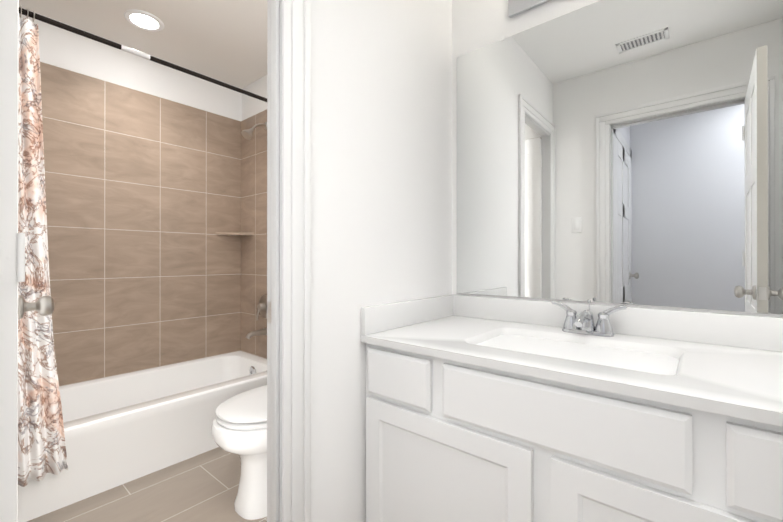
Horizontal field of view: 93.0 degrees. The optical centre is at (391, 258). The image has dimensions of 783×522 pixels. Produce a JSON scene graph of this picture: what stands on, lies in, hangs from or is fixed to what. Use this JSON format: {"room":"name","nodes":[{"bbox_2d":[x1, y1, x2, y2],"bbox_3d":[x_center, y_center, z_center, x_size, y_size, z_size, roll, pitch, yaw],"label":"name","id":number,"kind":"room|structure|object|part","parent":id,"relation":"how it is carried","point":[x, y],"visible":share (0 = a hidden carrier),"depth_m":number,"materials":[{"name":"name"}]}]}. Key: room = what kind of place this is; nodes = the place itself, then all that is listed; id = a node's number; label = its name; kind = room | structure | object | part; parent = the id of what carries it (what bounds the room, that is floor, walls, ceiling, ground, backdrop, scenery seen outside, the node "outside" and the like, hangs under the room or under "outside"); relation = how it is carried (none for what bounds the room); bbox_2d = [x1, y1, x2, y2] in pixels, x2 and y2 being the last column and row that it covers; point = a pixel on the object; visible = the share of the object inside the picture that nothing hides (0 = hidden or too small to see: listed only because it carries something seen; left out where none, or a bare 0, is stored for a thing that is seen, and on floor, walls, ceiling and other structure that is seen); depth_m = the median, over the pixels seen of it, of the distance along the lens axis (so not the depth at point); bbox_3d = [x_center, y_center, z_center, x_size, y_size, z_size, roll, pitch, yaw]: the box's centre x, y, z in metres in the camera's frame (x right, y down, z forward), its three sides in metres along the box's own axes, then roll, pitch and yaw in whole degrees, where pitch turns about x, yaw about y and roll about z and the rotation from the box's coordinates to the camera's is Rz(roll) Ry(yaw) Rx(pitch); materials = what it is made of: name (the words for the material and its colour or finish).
{"room":"bathroom","nodes":[
{"label":"bathroom","id":0,"kind":"room"},
{"bbox_2d":[19,8,241,120],"bbox_3d":[-1.745,-0.148,2.431,0.115,2.440,1.550,0,0,40],"label":"wall","id":1,"kind":"structure","parent":0,"point":[65,49],"depth_m":2.41,"materials":[{"name":"white paint"}]},
{"bbox_2d":[40,62,240,386],"bbox_3d":[-1.693,-0.165,2.388,0.020,1.856,1.510,0,0,40],"label":"wall tile","id":2,"kind":"structure","parent":1,"relation":"attached to","point":[143,197],"depth_m":2.41,"materials":[{"name":"brown tile"}]},
{"bbox_2d":[216,232,253,235],"bbox_3d":[-1.188,-0.189,2.818,0.200,0.018,0.200,0,0,40],"label":"corner shelf","id":3,"kind":"object","parent":1,"relation":"attached to","point":[236,233],"visible":1,"depth_m":2.82,"materials":[{"name":"beige"}]},
{"bbox_2d":[19,0,266,88],"bbox_3d":[-0.981,-1.368,1.794,1.878,0.003,1.550,0,0,40],"label":"ceiling","id":4,"kind":"structure","parent":0,"point":[225,41],"depth_m":2.22,"materials":[{"name":"white paint"}]},
{"bbox_2d":[124,9,163,30],"bbox_3d":[-1.418,-1.363,2.133,0.194,0.011,0.194,0,0,40],"label":"recessed light","id":5,"kind":"object","parent":4,"relation":"in","point":[150,22],"visible":1,"depth_m":2.12,"materials":[{"name":"white plastic"}]},
{"bbox_2d":[27,447,266,521],"bbox_3d":[-0.467,1.108,0.575,4.455,0.080,2.980,0,0,40],"label":"floor","id":6,"kind":"structure","parent":0,"point":[202,487],"depth_m":1.66,"materials":[{"name":"beige tile"}]},
{"bbox_2d":[18,351,266,521],"bbox_3d":[-1.407,0.902,2.146,0.723,0.339,1.506,0,0,40],"label":"tub","id":7,"kind":"object","parent":6,"relation":"on","point":[120,429],"visible":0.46,"depth_m":1.93,"materials":[{"name":"white ceramic"}]},
{"bbox_2d":[212,385,266,519],"bbox_3d":[-0.434,0.678,1.794,0.450,0.785,0.823,0,0,40],"label":"toilet","id":8,"kind":"object","parent":6,"relation":"on","point":[239,426],"visible":0.31,"depth_m":1.53,"materials":[{"name":"white ceramic"}]},
{"bbox_3d":[-0.509,0.665,1.705,0.382,0.020,0.554,0,0,40],"label":"seat","id":9,"kind":"part","parent":8,"relation":"part of","materials":[{"name":"white plastic"}]},
{"bbox_3d":[-0.509,0.637,1.705,0.386,0.025,0.555,0,0,40],"label":"lid","id":10,"kind":"part","parent":8,"relation":"part of","materials":[{"name":"white"}]},
{"bbox_2d":[361,295,782,521],"bbox_3d":[0.558,0.618,1.112,1.223,0.902,0.608,0,0,40],"label":"bathroom vanity","id":11,"kind":"object","parent":6,"relation":"on","point":[485,409],"visible":1,"depth_m":0.96,"materials":[{"name":"white wood"}]},
{"bbox_2d":[552,299,626,336],"bbox_3d":[0.657,0.204,1.268,0.236,0.116,0.160,0,0,40],"label":"faucet","id":12,"kind":"object","parent":11,"relation":"on","point":[582,322],"visible":1,"depth_m":1.27,"materials":[{"name":"silver metal"}]},
{"bbox_2d":[311,0,451,521],"bbox_3d":[-0.238,-0.151,1.168,0.062,2.440,1.780,0,0,40],"label":"wall","id":13,"kind":"structure","parent":0,"point":[381,152],"depth_m":1.29,"materials":[{"name":"white paint"}]},
{"bbox_2d":[0,0,53,521],"bbox_3d":[-0.885,0.057,0.855,0.553,2.000,0.182,0,0,45],"label":"door","id":14,"kind":"structure","parent":13,"relation":"in","point":[14,306],"depth_m":0.67,"materials":[{"name":"white wood"}]},
{"bbox_3d":[-0.999,0.135,1.045,0.066,0.066,0.073,0,0,45],"label":"knob","id":15,"kind":"part","parent":14,"relation":"part of","materials":[{"name":"silver metal"}]},
{"bbox_2d":[267,0,310,521],"bbox_3d":[-0.504,0.010,0.850,0.100,2.118,0.715,0,0,40],"label":"door frame","id":16,"kind":"structure","parent":13,"relation":"attached to","point":[289,258],"depth_m":1.05,"materials":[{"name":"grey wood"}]},
{"bbox_2d":[268,302,270,322],"bbox_3d":[-0.344,0.155,1.060,0.028,0.060,0.002,0,0,40],"label":"strike plate","id":17,"kind":"object","parent":16,"relation":"attached to","point":[269,312],"visible":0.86,"depth_m":1.06,"materials":[{"name":"silver metal"}]},
{"bbox_2d":[242,0,782,317],"bbox_3d":[0.122,-0.149,1.953,3.590,2.440,0.115,0,0,40],"label":"wall","id":18,"kind":"structure","parent":0,"point":[477,24],"depth_m":1.66,"materials":[{"name":"white paint"}]},
{"bbox_2d":[241,109,266,358],"bbox_3d":[-0.884,-0.010,2.707,0.850,2.165,0.020,0,0,40],"label":"wall tile","id":19,"kind":"structure","parent":18,"relation":"attached to","point":[254,216],"depth_m":2.83,"materials":[{"name":"brown tile"}]},
{"bbox_2d":[241,122,266,139],"bbox_3d":[-0.977,-0.919,2.652,0.078,0.164,0.187,0,0,40],"label":"shower head","id":20,"kind":"object","parent":19,"relation":"attached to","point":[247,134],"visible":1,"depth_m":2.61},
{"bbox_2d":[246,328,266,338],"bbox_3d":[-0.974,0.543,2.669,0.052,0.063,0.152,0,0,40],"label":"tub spout","id":21,"kind":"object","parent":19,"relation":"attached to","point":[257,333],"visible":1,"depth_m":2.66,"materials":[{"name":"silver metal"}]},
{"bbox_2d":[257,295,266,319],"bbox_3d":[-0.946,0.357,2.702,0.172,0.182,0.066,0,0,40],"label":"shower valve","id":22,"kind":"object","parent":19,"relation":"attached to","point":[262,306],"visible":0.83,"depth_m":2.70,"materials":[{"name":"silver metal"}]},
{"bbox_2d":[508,0,550,17],"bbox_3d":[0.684,-1.135,1.287,0.640,0.253,0.184,0,0,40],"label":"sconce","id":23,"kind":"object","parent":18,"relation":"attached to","point":[516,7],"visible":0.96,"depth_m":1.51,"materials":[{"name":"silver metal"}]},
{"bbox_2d":[457,0,782,313],"bbox_3d":[0.759,-0.392,1.337,1.191,1.100,0.009,0,0,40],"label":"mirror","id":24,"kind":"object","parent":18,"relation":"attached to","point":[622,151],"visible":1,"depth_m":1.28,"materials":[{"name":"white mirror"}]},
{"bbox_3d":[-0.948,-0.152,0.677,3.590,2.440,0.115,0,0,40],"label":"wall","id":25,"kind":"structure","parent":0,"visible":0},
{"bbox_3d":[-1.866,-0.013,1.534,0.850,2.165,0.020,0,0,40],"label":"wall tile","id":26,"kind":"structure","parent":25,"relation":"attached to","visible":0},
{"bbox_2d":[19,6,266,101],"bbox_3d":[-1.153,-1.006,1.937,0.048,0.051,1.508,0,0,40],"label":"curtain rod","id":27,"kind":"object","parent":26,"relation":"attached to","point":[27,13],"visible":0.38,"depth_m":1.78,"materials":[{"name":"black metal"}]},
{"bbox_2d":[18,17,67,486],"bbox_3d":[-1.493,-0.044,1.468,0.126,1.868,0.318,0,0,40],"label":"shower curtain","id":28,"kind":"object","parent":27,"relation":"hanging from","point":[41,445],"visible":0.58,"depth_m":1.53,"materials":[{"name":"multicoloured fabric"}]}
]}

